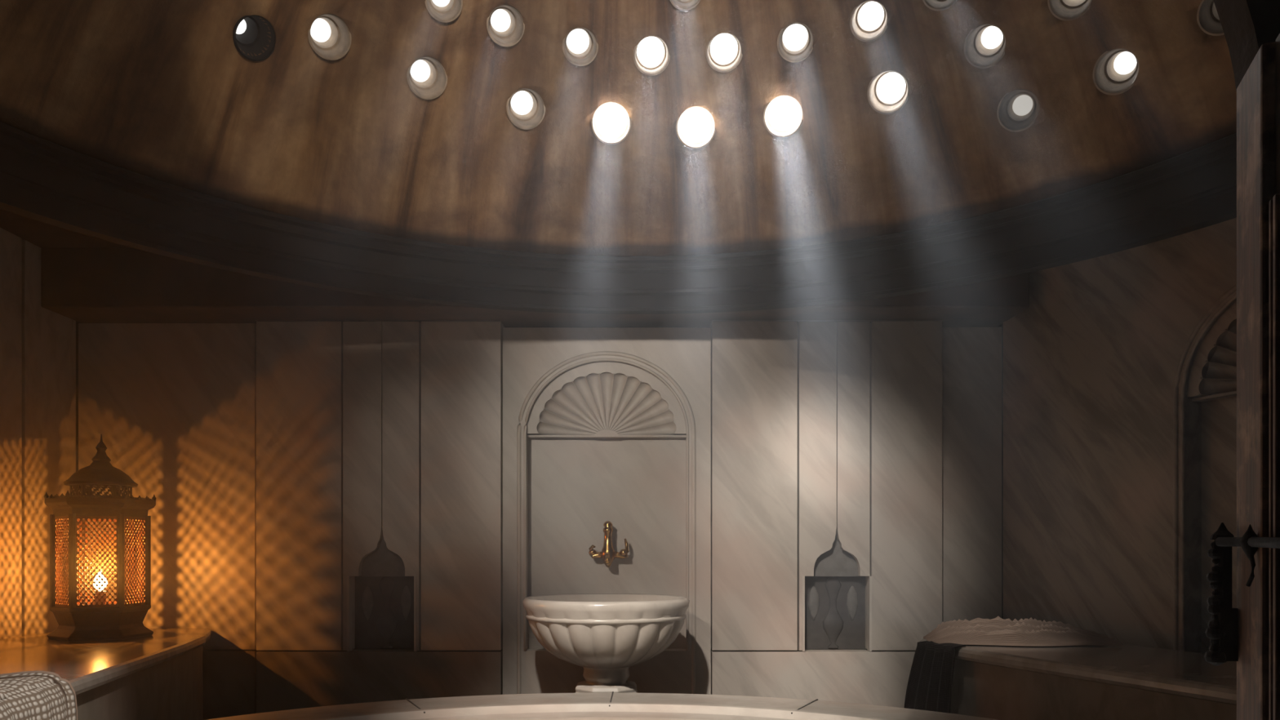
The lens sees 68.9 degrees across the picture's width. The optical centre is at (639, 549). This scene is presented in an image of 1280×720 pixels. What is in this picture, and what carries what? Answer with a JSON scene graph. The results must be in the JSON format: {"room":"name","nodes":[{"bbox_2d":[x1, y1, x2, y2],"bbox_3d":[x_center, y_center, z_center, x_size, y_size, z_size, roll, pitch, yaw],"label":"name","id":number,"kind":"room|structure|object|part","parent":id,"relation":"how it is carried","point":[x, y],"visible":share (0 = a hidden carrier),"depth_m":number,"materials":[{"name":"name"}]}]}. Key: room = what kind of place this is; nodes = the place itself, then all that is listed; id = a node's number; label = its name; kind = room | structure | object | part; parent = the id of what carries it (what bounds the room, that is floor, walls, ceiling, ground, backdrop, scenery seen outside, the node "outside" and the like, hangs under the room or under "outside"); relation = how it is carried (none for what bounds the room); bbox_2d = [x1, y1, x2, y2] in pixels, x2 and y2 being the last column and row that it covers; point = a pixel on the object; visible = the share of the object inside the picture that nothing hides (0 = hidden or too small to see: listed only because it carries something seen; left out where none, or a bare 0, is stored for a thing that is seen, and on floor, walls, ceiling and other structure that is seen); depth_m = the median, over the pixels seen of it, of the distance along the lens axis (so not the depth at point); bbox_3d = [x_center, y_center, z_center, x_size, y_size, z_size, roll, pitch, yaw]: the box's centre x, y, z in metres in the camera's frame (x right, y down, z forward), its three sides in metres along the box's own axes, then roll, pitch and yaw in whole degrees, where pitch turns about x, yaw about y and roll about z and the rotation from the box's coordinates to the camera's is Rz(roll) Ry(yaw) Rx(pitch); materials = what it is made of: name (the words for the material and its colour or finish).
{"room":"spa","nodes":[
{"label":"spa","id":0,"kind":"room"},
{"bbox_2d":[0,227,80,639],"bbox_3d":[-3.466,-0.285,2.200,0.300,2.770,7.000,0,0,0],"label":"wall","id":1,"kind":"structure","parent":0,"point":[39,345],"depth_m":5.07,"materials":[{"name":"stone"}]},
{"bbox_2d":[78,320,1003,719],"bbox_3d":[-0.589,-0.285,5.688,5.653,2.770,0.465,0,0,0],"label":"wall","id":2,"kind":"structure","parent":0,"point":[275,458],"depth_m":5.46,"materials":[{"name":"stone"}]},
{"bbox_3d":[-2.789,-0.370,5.600,1.043,1.925,0.200,0,0,0],"label":"marble panel","id":3,"kind":"part","parent":2,"relation":"part of","materials":[{"name":"grey stone"}]},
{"bbox_3d":[-2.789,0.847,5.600,1.043,0.495,0.200,0,0,0],"label":"marble panel","id":4,"kind":"part","parent":2,"relation":"part of","materials":[{"name":"stone"}]},
{"bbox_3d":[-1.999,-0.372,5.582,0.499,1.928,0.235,0,0,0],"label":"marble panel","id":5,"kind":"part","parent":2,"relation":"part of","materials":[{"name":"grey stone"}]},
{"bbox_3d":[-1.626,-0.371,5.582,0.226,1.926,0.235,0,0,0],"label":"marble panel","id":6,"kind":"part","parent":2,"relation":"part of","materials":[{"name":"grey stone"}]},
{"bbox_3d":[-1.532,0.847,5.582,1.433,0.495,0.235,0,0,0],"label":"marble panel","id":7,"kind":"part","parent":2,"relation":"part of","materials":[{"name":"white stone"}]},
{"bbox_2d":[346,535,417,651],"bbox_3d":[-1.512,0.233,5.535,0.407,0.729,0.151,0,0,0],"label":"wall niche","id":8,"kind":"object","parent":2,"relation":"on","point":[385,598],"visible":0.96,"depth_m":5.57,"materials":[{"name":"stone"}]},
{"bbox_2d":[376,576,397,648],"bbox_3d":[-1.512,0.372,5.575,0.124,0.440,0.043,0,0,0],"label":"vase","id":9,"kind":"object","parent":8,"relation":"on","point":[386,586],"depth_m":5.57,"materials":[{"name":"grey glass"}]},
{"bbox_3d":[-1.402,-0.371,5.582,0.216,1.926,0.235,0,0,0],"label":"marble panel","id":10,"kind":"part","parent":2,"relation":"part of","materials":[{"name":"grey stone"}]},
{"bbox_3d":[-1.050,-0.372,5.582,0.468,1.928,0.235,0,0,0],"label":"marble panel","id":11,"kind":"part","parent":2,"relation":"part of","materials":[{"name":"grey stone"}]},
{"bbox_2d":[40,248,1029,327],"bbox_3d":[-0.579,-1.504,5.480,5.473,0.331,0.640,0,0,0],"label":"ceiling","id":12,"kind":"structure","parent":2,"relation":"on","point":[81,285],"depth_m":5.16,"materials":[{"name":"brown paint"}]},
{"bbox_2d":[502,327,711,694],"bbox_3d":[-0.196,-0.104,5.585,1.229,2.407,0.191,0,0,0],"label":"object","id":13,"kind":"object","parent":2,"relation":"attached to","point":[601,425],"visible":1,"depth_m":5.52,"materials":[{"name":"stone"}]},
{"bbox_3d":[-0.198,-0.266,5.502,0.976,1.725,0.018,0,0,0],"label":"moulding","id":14,"kind":"part","parent":13,"relation":"part of","materials":[{"name":"stone"}]},
{"bbox_3d":[-0.198,-0.264,5.620,0.970,1.722,0.030,0,0,0],"label":"panel","id":15,"kind":"part","parent":13,"relation":"part of","materials":[{"name":"stone"}]},
{"bbox_2d":[588,520,629,567],"bbox_3d":[-0.193,-0.030,5.514,0.192,0.274,0.190,0,0,-40],"label":"tap","id":16,"kind":"object","parent":13,"relation":"attached to","point":[608,553],"visible":1,"depth_m":5.49,"materials":[{"name":"gold metal"}]},
{"bbox_3d":[-0.264,0.013,5.505,0.080,0.082,0.048,0,0,0],"label":"handle","id":17,"kind":"part","parent":16,"relation":"part of","materials":[{"name":"gold metal"}]},
{"bbox_3d":[-0.189,0.055,5.453,0.040,0.060,0.107,0,0,0],"label":"spout","id":18,"kind":"part","parent":16,"relation":"part of","materials":[{"name":"gold metal"}]},
{"bbox_3d":[-0.108,-0.003,5.505,0.090,0.122,0.048,0,0,0],"label":"handle","id":19,"kind":"part","parent":16,"relation":"part of","materials":[{"name":"gold metal"}]},
{"bbox_3d":[0.673,-0.372,5.582,0.499,1.928,0.235,0,0,0],"label":"marble panel","id":20,"kind":"part","parent":2,"relation":"part of","materials":[{"name":"grey stone"}]},
{"bbox_3d":[1.097,0.847,5.582,1.348,0.495,0.235,0,0,0],"label":"marble panel","id":21,"kind":"part","parent":2,"relation":"part of","materials":[{"name":"white stone"}]},
{"bbox_3d":[1.042,-0.371,5.582,0.220,1.926,0.235,0,0,0],"label":"marble panel","id":22,"kind":"part","parent":2,"relation":"part of","materials":[{"name":"grey stone"}]},
{"bbox_2d":[801,534,871,651],"bbox_3d":[1.153,0.233,5.535,0.407,0.729,0.151,0,0,0],"label":"wall niche","id":23,"kind":"object","parent":2,"relation":"on","point":[833,599],"visible":0.92,"depth_m":5.57,"materials":[{"name":"stone"}]},
{"bbox_2d":[822,576,843,648],"bbox_3d":[1.153,0.372,5.575,0.124,0.440,0.043,0,0,0],"label":"vase","id":24,"kind":"object","parent":23,"relation":"on","point":[833,586],"depth_m":5.57,"materials":[{"name":"grey glass"}]},
{"bbox_3d":[1.251,-0.371,5.582,0.191,1.926,0.235,0,0,0],"label":"marble panel","id":25,"kind":"part","parent":2,"relation":"part of","materials":[{"name":"grey stone"}]},
{"bbox_3d":[1.564,-0.372,5.582,0.414,1.928,0.235,0,0,0],"label":"marble panel","id":26,"kind":"part","parent":2,"relation":"part of","materials":[{"name":"grey stone"}]},
{"bbox_3d":[1.956,-0.359,5.600,0.351,1.903,0.200,0,0,0],"label":"marble panel","id":27,"kind":"part","parent":2,"relation":"part of","materials":[{"name":"grey stone"}]},
{"bbox_2d":[0,0,1236,256],"bbox_3d":[0.200,-2.351,2.300,8.800,1.603,7.400,0,0,0],"label":"ceiling","id":28,"kind":"structure","parent":0,"point":[160,90],"depth_m":4.23,"materials":[{"name":"brown paint"}]},
{"bbox_2d":[232,14,275,61],"bbox_3d":[-1.633,-2.143,3.869,0.212,0.205,0.176,0,0,15],"label":"skylight","id":29,"kind":"object","parent":28,"relation":"attached to","point":[250,33],"visible":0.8,"depth_m":3.93,"materials":[{"name":"paint"}]},
{"bbox_3d":[-1.691,-2.206,3.931,0.042,0.055,0.068,0,0,40],"label":"pane","id":30,"kind":"part","parent":29,"relation":"part of","materials":[{"name":"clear glass"}]},
{"bbox_2d":[307,13,351,60],"bbox_3d":[-1.349,-2.227,4.051,0.180,0.214,0.223,0,0,-21],"label":"skylight","id":31,"kind":"object","parent":28,"relation":"attached to","point":[329,36],"visible":0.94,"depth_m":4.08,"materials":[{"name":"ceramic"}]},
{"bbox_3d":[-1.407,-2.283,4.106,0.095,0.080,0.053,0,0,-40],"label":"pane","id":32,"kind":"part","parent":31,"relation":"part of","materials":[{"name":"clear glass"}]},
{"bbox_2d":[406,56,447,99],"bbox_3d":[-0.987,-2.196,4.335,0.182,0.217,0.223,0,0,-12],"label":"skylight","id":33,"kind":"object","parent":28,"relation":"attached to","point":[427,77],"visible":0.95,"depth_m":4.37,"materials":[{"name":"ceramic"}]},
{"bbox_3d":[-1.035,-2.253,4.396,0.097,0.080,0.056,0,0,-24],"label":"pane","id":34,"kind":"part","parent":33,"relation":"part of","materials":[{"name":"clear glass"}]},
{"bbox_2d":[425,0,462,22],"bbox_3d":[-0.859,-2.422,4.116,0.170,0.208,0.217,0,0,0],"label":"skylight","id":35,"kind":"object","parent":28,"relation":"attached to","point":[442,11],"visible":1,"depth_m":4.14,"materials":[{"name":"ceramic"}]},
{"bbox_3d":[-0.893,-2.480,4.184,0.084,0.070,0.056,0,0,0],"label":"pane","id":36,"kind":"part","parent":35,"relation":"part of","materials":[{"name":"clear glass"}]},
{"bbox_2d":[486,4,524,46],"bbox_3d":[-0.611,-2.395,4.258,0.180,0.213,0.222,0,0,0],"label":"skylight","id":37,"kind":"object","parent":28,"relation":"attached to","point":[505,26],"visible":0.99,"depth_m":4.29,"materials":[{"name":"ceramic"}]},
{"bbox_3d":[-0.646,-2.451,4.326,0.092,0.078,0.060,0,0,0],"label":"pane","id":38,"kind":"part","parent":37,"relation":"part of","materials":[{"name":"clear glass"}]},
{"bbox_2d":[506,88,545,129],"bbox_3d":[-0.552,-2.155,4.549,0.191,0.224,0.229,0,0,0],"label":"skylight","id":39,"kind":"object","parent":28,"relation":"attached to","point":[526,108],"visible":0.99,"depth_m":4.59,"materials":[{"name":"glass"}]},
{"bbox_3d":[-0.584,-2.209,4.617,0.109,0.093,0.068,0,0,0],"label":"pane","id":40,"kind":"part","parent":39,"relation":"part of","materials":[{"name":"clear glass"}]},
{"bbox_2d":[562,26,598,66],"bbox_3d":[-0.276,-2.369,4.379,0.166,0.219,0.224,0,0,0],"label":"skylight","id":41,"kind":"object","parent":28,"relation":"attached to","point":[580,45],"visible":0.96,"depth_m":4.42,"materials":[{"name":"glass"}]},
{"bbox_3d":[-0.296,-2.421,4.445,0.112,0.092,0.068,0,0,0],"label":"pane","id":42,"kind":"part","parent":41,"relation":"part of","materials":[{"name":"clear glass"}]},
{"bbox_2d":[591,102,631,144],"bbox_3d":[-0.141,-2.130,4.655,0.197,0.245,0.239,0,0,0],"label":"skylight","id":43,"kind":"object","parent":28,"relation":"attached to","point":[611,122],"visible":0.99,"depth_m":4.71,"materials":[{"name":"glass"}]},
{"bbox_3d":[-0.146,-2.169,4.723,0.164,0.145,0.077,0,0,0],"label":"pane","id":44,"kind":"part","parent":43,"relation":"part of","materials":[{"name":"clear glass"}]},
{"bbox_2d":[0,120,1236,314],"bbox_3d":[-0.030,-1.484,2.500,5.140,0.413,5.140,0,0,0],"label":"cornice","id":45,"kind":"structure","parent":28,"relation":"attached to","point":[43,180],"depth_m":4.41,"materials":[{"name":"paint"}]},
{"bbox_2d":[633,35,670,75],"bbox_3d":[0.055,-2.351,4.423,0.173,0.230,0.232,0,0,0],"label":"skylight","id":46,"kind":"object","parent":28,"relation":"attached to","point":[651,56],"visible":0.92,"depth_m":4.47,"materials":[{"name":"glass"}]},
{"bbox_3d":[0.049,-2.399,4.487,0.135,0.110,0.077,0,0,0],"label":"pane","id":47,"kind":"part","parent":46,"relation":"part of","materials":[{"name":"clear glass"}]},
{"bbox_2d":[670,0,700,10],"bbox_3d":[0.201,-2.517,4.190,0.156,0.214,0.220,0,0,0],"label":"skylight","id":48,"kind":"object","parent":28,"relation":"attached to","point":[683,5],"visible":1,"depth_m":4.17,"materials":[{"name":"glass"}]},
{"bbox_2d":[675,106,715,148],"bbox_3d":[0.275,-2.110,4.655,0.197,0.246,0.240,0,0,0],"label":"skylight","id":49,"kind":"object","parent":28,"relation":"attached to","point":[695,126],"visible":0.98,"depth_m":4.71,"materials":[{"name":"glass"}]},
{"bbox_3d":[0.281,-2.150,4.722,0.164,0.144,0.078,0,0,0],"label":"pane","id":50,"kind":"part","parent":49,"relation":"part of","materials":[{"name":"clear glass"}]},
{"bbox_2d":[705,32,742,72],"bbox_3d":[0.390,-2.345,4.384,0.172,0.229,0.232,0,0,0],"label":"skylight","id":51,"kind":"object","parent":28,"relation":"attached to","point":[723,53],"visible":0.92,"depth_m":4.43,"materials":[{"name":"glass"}]},
{"bbox_3d":[0.399,-2.393,4.449,0.133,0.109,0.077,0,0,0],"label":"pane","id":52,"kind":"part","parent":51,"relation":"part of","materials":[{"name":"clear glass"}]},
{"bbox_2d":[763,95,802,137],"bbox_3d":[0.695,-2.116,4.544,0.205,0.244,0.242,0,0,0],"label":"skylight","id":53,"kind":"object","parent":28,"relation":"attached to","point":[783,116],"visible":0.94,"depth_m":4.59,"materials":[{"name":"glass"}]},
{"bbox_3d":[0.711,-2.159,4.610,0.157,0.138,0.084,0,0,0],"label":"pane","id":54,"kind":"part","parent":53,"relation":"part of","materials":[{"name":"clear glass"}]},
{"bbox_2d":[777,22,813,62],"bbox_3d":[0.706,-2.338,4.287,0.170,0.223,0.229,0,0,0],"label":"skylight","id":55,"kind":"object","parent":28,"relation":"attached to","point":[795,41],"visible":0.98,"depth_m":4.33,"materials":[{"name":"glass"}]},
{"bbox_3d":[0.724,-2.389,4.353,0.119,0.099,0.071,0,0,0],"label":"pane","id":56,"kind":"part","parent":55,"relation":"part of","materials":[{"name":"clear glass"}]},
{"bbox_2d":[849,0,887,41],"bbox_3d":[1.026,-2.343,4.111,0.166,0.218,0.223,0,0,29],"label":"skylight","id":57,"kind":"object","parent":28,"relation":"attached to","point":[868,20],"visible":0.98,"depth_m":4.16,"materials":[{"name":"glass"}]},
{"bbox_3d":[1.038,-2.398,4.179,0.102,0.084,0.070,0,0,0],"label":"pane","id":58,"kind":"part","parent":57,"relation":"part of","materials":[{"name":"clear glass"}]},
{"bbox_2d":[866,70,908,114],"bbox_3d":[1.143,-2.117,4.306,0.187,0.228,0.232,0,0,12],"label":"skylight","id":59,"kind":"object","parent":28,"relation":"attached to","point":[887,92],"visible":0.97,"depth_m":4.34,"materials":[{"name":"glass"}]},
{"bbox_3d":[1.182,-2.169,4.368,0.114,0.100,0.078,0,0,0],"label":"pane","id":60,"kind":"part","parent":59,"relation":"part of","materials":[{"name":"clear glass"}]},
{"bbox_2d":[922,0,956,11],"bbox_3d":[1.256,-2.354,3.904,0.162,0.213,0.220,0,0,15],"label":"skylight","id":61,"kind":"object","parent":28,"relation":"attached to","point":[935,5],"visible":1,"depth_m":3.90,"materials":[{"name":"ceramic"}]},
{"bbox_2d":[963,23,1005,68],"bbox_3d":[1.494,-2.156,3.966,0.220,0.214,0.173,0,0,-43],"label":"skylight","id":62,"kind":"object","parent":28,"relation":"attached to","point":[984,45],"visible":0.94,"depth_m":4.01,"materials":[{"name":"glass"}]},
{"bbox_3d":[1.523,-2.214,4.036,0.093,0.075,0.056,0,0,36],"label":"pane","id":63,"kind":"part","parent":62,"relation":"part of","materials":[{"name":"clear glass"}]},
{"bbox_2d":[996,88,1039,132],"bbox_3d":[1.650,-1.921,4.088,0.172,0.204,0.220,0,0,15],"label":"skylight","id":64,"kind":"object","parent":28,"relation":"attached to","point":[1018,109],"visible":1,"depth_m":4.11,"materials":[{"name":"ceramic"}]},
{"bbox_3d":[1.702,-1.974,4.152,0.086,0.075,0.044,0,0,26],"label":"pane","id":65,"kind":"part","parent":64,"relation":"part of","materials":[{"name":"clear glass"}]},
{"bbox_2d":[1047,0,1092,21],"bbox_3d":[1.693,-2.183,3.668,0.169,0.213,0.220,0,0,23],"label":"skylight","id":66,"kind":"object","parent":28,"relation":"attached to","point":[1063,10],"visible":1,"depth_m":3.69,"materials":[{"name":"ceramic"}]},
{"bbox_2d":[1092,48,1139,95],"bbox_3d":[1.913,-1.923,3.749,0.172,0.208,0.219,0,0,26],"label":"skylight","id":67,"kind":"object","parent":28,"relation":"attached to","point":[1115,72],"visible":0.95,"depth_m":3.77,"materials":[{"name":"ceramic"}]},
{"bbox_3d":[1.975,-1.979,3.799,0.087,0.074,0.049,0,0,44],"label":"pane","id":68,"kind":"part","parent":67,"relation":"part of","materials":[{"name":"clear glass"}]},
{"bbox_2d":[1196,0,1224,35],"bbox_3d":[2.099,-1.944,3.363,0.156,0.201,0.216,0,0,33],"label":"skylight","id":69,"kind":"object","parent":28,"relation":"attached to","point":[1208,20],"visible":0.37,"depth_m":3.38,"materials":[{"name":"ceramic"}]},
{"bbox_3d":[0.200,1.150,2.400,8.800,0.100,7.600,0,0,0],"label":"floor","id":70,"kind":"structure","parent":0,"visible":0},
{"bbox_2d":[0,628,211,719],"bbox_3d":[-2.505,0.781,3.595,1.602,0.638,3.790,0,0,0],"label":"stone bench","id":71,"kind":"object","parent":70,"relation":"on","point":[157,676],"visible":0.72,"depth_m":4.22,"materials":[{"name":"stone"}]},
{"bbox_2d":[0,670,77,719],"bbox_3d":[-2.026,0.584,2.745,0.426,0.356,0.768,0,0,-10],"label":"towel","id":72,"kind":"object","parent":71,"relation":"on","point":[38,695],"visible":1,"depth_m":2.95,"materials":[{"name":"white fabric"}]},
{"bbox_2d":[44,434,155,641],"bbox_3d":[-2.840,-0.053,4.920,0.474,1.030,0.514,0,0,0],"label":"lantern","id":73,"kind":"object","parent":71,"relation":"on","point":[122,617],"visible":1,"depth_m":4.79,"materials":[{"name":"orange metal"}]},
{"bbox_3d":[-3.037,0.065,4.832,0.030,0.489,0.030,0,0,-23],"label":"post","id":74,"kind":"part","parent":73,"relation":"part of","materials":[{"name":"orange metal"}]},
{"bbox_3d":[-2.947,0.063,4.771,0.209,0.475,0.005,0,0,36],"label":"lattice panel","id":75,"kind":"part","parent":73,"relation":"part of","materials":[{"name":"orange metal"}]},
{"bbox_3d":[-3.022,0.063,4.939,0.005,0.475,0.209,0,0,6],"label":"lattice panel","id":76,"kind":"part","parent":73,"relation":"part of","materials":[{"name":"orange metal"}]},
{"bbox_3d":[-2.862,0.065,4.705,0.030,0.489,0.030,0,0,23],"label":"post","id":77,"kind":"part","parent":73,"relation":"part of","materials":[{"name":"orange metal"}]},
{"bbox_3d":[-2.912,-0.305,4.821,0.139,0.076,0.004,0,0,36],"label":"crown panel","id":78,"kind":"part","parent":73,"relation":"part of","materials":[{"name":"orange metal"}]},
{"bbox_3d":[-2.962,-0.305,4.933,0.004,0.076,0.139,0,0,6],"label":"crown panel","id":79,"kind":"part","parent":73,"relation":"part of","materials":[{"name":"orange metal"}]},
{"bbox_3d":[-3.014,0.065,5.047,0.030,0.489,0.030,0,0,22],"label":"post","id":80,"kind":"part","parent":73,"relation":"part of","materials":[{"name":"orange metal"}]},
{"bbox_3d":[-2.765,0.063,4.752,0.193,0.475,0.090,0,0,0],"label":"lattice panel","id":81,"kind":"part","parent":73,"relation":"part of","materials":[{"name":"orange metal"}]},
{"bbox_3d":[-2.790,-0.305,4.808,0.139,0.076,0.004,0,0,-24],"label":"crown panel","id":82,"kind":"part","parent":73,"relation":"part of","materials":[{"name":"orange metal"}]},
{"bbox_2d":[93,590,106,604],"bbox_3d":[-2.852,0.306,4.920,0.071,0.178,0.056,0,0,0],"label":"candle","id":83,"kind":"object","parent":73,"relation":"on","point":[99,591],"depth_m":4.90,"materials":[{"name":"white wax"}]},
{"bbox_3d":[-2.840,-0.218,4.920,0.468,0.110,0.508,0,0,0],"label":"cornice","id":84,"kind":"part","parent":73,"relation":"part of","materials":[{"name":"orange metal"}]},
{"bbox_3d":[-2.914,0.063,5.088,0.209,0.475,0.005,0,0,-24],"label":"lattice panel","id":85,"kind":"part","parent":73,"relation":"part of","materials":[{"name":"orange metal"}]},
{"bbox_3d":[-2.889,-0.305,5.032,0.139,0.076,0.004,0,0,-24],"label":"crown panel","id":86,"kind":"part","parent":73,"relation":"part of","materials":[{"name":"orange metal"}]},
{"bbox_3d":[-2.665,0.065,4.793,0.030,0.489,0.030,0,0,-22],"label":"post","id":87,"kind":"part","parent":73,"relation":"part of","materials":[{"name":"orange metal"}]},
{"bbox_3d":[-2.717,-0.305,4.907,0.019,0.076,0.139,0,0,0],"label":"crown panel","id":88,"kind":"part","parent":73,"relation":"part of","materials":[{"name":"orange metal"}]},
{"bbox_3d":[-2.767,-0.305,5.019,0.139,0.076,0.004,0,0,36],"label":"crown panel","id":89,"kind":"part","parent":73,"relation":"part of","materials":[{"name":"orange metal"}]},
{"bbox_3d":[-2.817,0.065,5.135,0.030,0.489,0.030,0,0,22],"label":"post","id":90,"kind":"part","parent":73,"relation":"part of","materials":[{"name":"orange metal"}]},
{"bbox_3d":[-2.657,0.063,4.901,0.027,0.475,0.209,0,0,0],"label":"lattice panel","id":91,"kind":"part","parent":73,"relation":"part of","materials":[{"name":"orange metal"}]},
{"bbox_3d":[-2.732,0.063,5.069,0.209,0.475,0.005,0,0,36],"label":"lattice panel","id":92,"kind":"part","parent":73,"relation":"part of","materials":[{"name":"orange metal"}]},
{"bbox_3d":[-2.642,0.065,5.008,0.030,0.489,0.030,0,0,22],"label":"post","id":93,"kind":"part","parent":73,"relation":"part of","materials":[{"name":"orange metal"}]},
{"bbox_2d":[206,691,998,719],"bbox_3d":[-0.155,0.895,2.360,4.420,0.410,4.422,0,0,0],"label":"platform","id":94,"kind":"object","parent":70,"relation":"on","point":[542,706],"visible":1,"depth_m":4.09,"materials":[{"name":"white stone"}]},
{"bbox_2d":[522,593,689,693],"bbox_3d":[-0.181,0.679,5.020,0.895,0.842,0.895,0,0,34],"label":"basin","id":95,"kind":"object","parent":70,"relation":"on","point":[606,635],"visible":0.98,"depth_m":4.72,"materials":[{"name":"stone"}]},
{"bbox_3d":[-0.181,0.665,5.020,0.293,0.109,0.293,0,0,0],"label":"stem","id":96,"kind":"part","parent":95,"relation":"part of","materials":[{"name":"stone"}]},
{"bbox_3d":[-0.181,0.359,5.020,0.861,0.029,0.861,0,0,0],"label":"moulding","id":97,"kind":"part","parent":95,"relation":"part of","materials":[{"name":"stone"}]},
{"bbox_2d":[920,638,1236,719],"bbox_3d":[2.126,0.781,3.850,0.927,0.638,3.296,0,0,-17],"label":"stone bench","id":98,"kind":"object","parent":70,"relation":"on","point":[1126,682],"visible":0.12,"depth_m":3.84,"materials":[{"name":"stone"}]},
{"bbox_2d":[904,616,1122,713],"bbox_3d":[1.797,0.609,4.556,0.966,0.567,0.408,0,0,0],"label":"towel","id":99,"kind":"object","parent":98,"relation":"on","point":[930,682],"visible":0.98,"depth_m":4.48,"materials":[{"name":"white fabric"}]},
{"bbox_2d":[1003,217,1236,653],"bbox_3d":[2.559,-0.285,4.388,0.191,2.770,2.368,0,0,-17],"label":"wall","id":100,"kind":"structure","parent":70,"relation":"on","point":[1120,367],"depth_m":4.61,"materials":[{"name":"stone"}]},
{"bbox_3d":[2.638,-0.042,3.839,0.026,2.283,1.055,0,0,-17],"label":"moulding","id":101,"kind":"part","parent":100,"relation":"part of","materials":[{"name":"stone"}]},
{"bbox_3d":[2.638,-0.273,3.839,0.018,1.740,0.975,0,0,-17],"label":"moulding","id":102,"kind":"part","parent":100,"relation":"part of","materials":[{"name":"stone"}]},
{"bbox_3d":[2.751,-0.271,3.873,0.030,1.737,0.970,0,0,-17],"label":"panel","id":103,"kind":"part","parent":100,"relation":"part of","materials":[{"name":"stone"}]},
{"bbox_2d":[1204,0,1279,719],"bbox_3d":[0.783,0.108,0.989,1.132,1.985,0.500,0,0,-41],"label":"door","id":104,"kind":"structure","parent":70,"relation":"on","point":[1247,634],"depth_m":1.12,"materials":[{"name":"brown wood"}]},
{"bbox_3d":[0.746,0.058,1.200,0.038,0.184,0.028,0,0,0],"label":"handle","id":105,"kind":"part","parent":104,"relation":"part of","materials":[{"name":"metal"}]},
{"bbox_3d":[0.696,-0.007,1.034,0.026,0.016,0.329,0,0,18],"label":"latch arm","id":106,"kind":"part","parent":104,"relation":"part of","materials":[{"name":"metal"}]},
{"bbox_3d":[0.728,0.200,1.066,0.015,1.200,0.007,0,0,20],"label":"moulding","id":107,"kind":"part","parent":104,"relation":"part of","materials":[{"name":"brown wood"}]},
{"bbox_3d":[0.722,0.200,1.051,0.015,1.200,0.010,0,0,20],"label":"moulding","id":108,"kind":"part","parent":104,"relation":"part of","materials":[{"name":"brown wood"}]},
{"bbox_3d":[0.633,0.253,0.761,0.020,1.693,0.685,0,0,20],"label":"panel","id":109,"kind":"part","parent":104,"relation":"part of","materials":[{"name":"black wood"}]}
]}

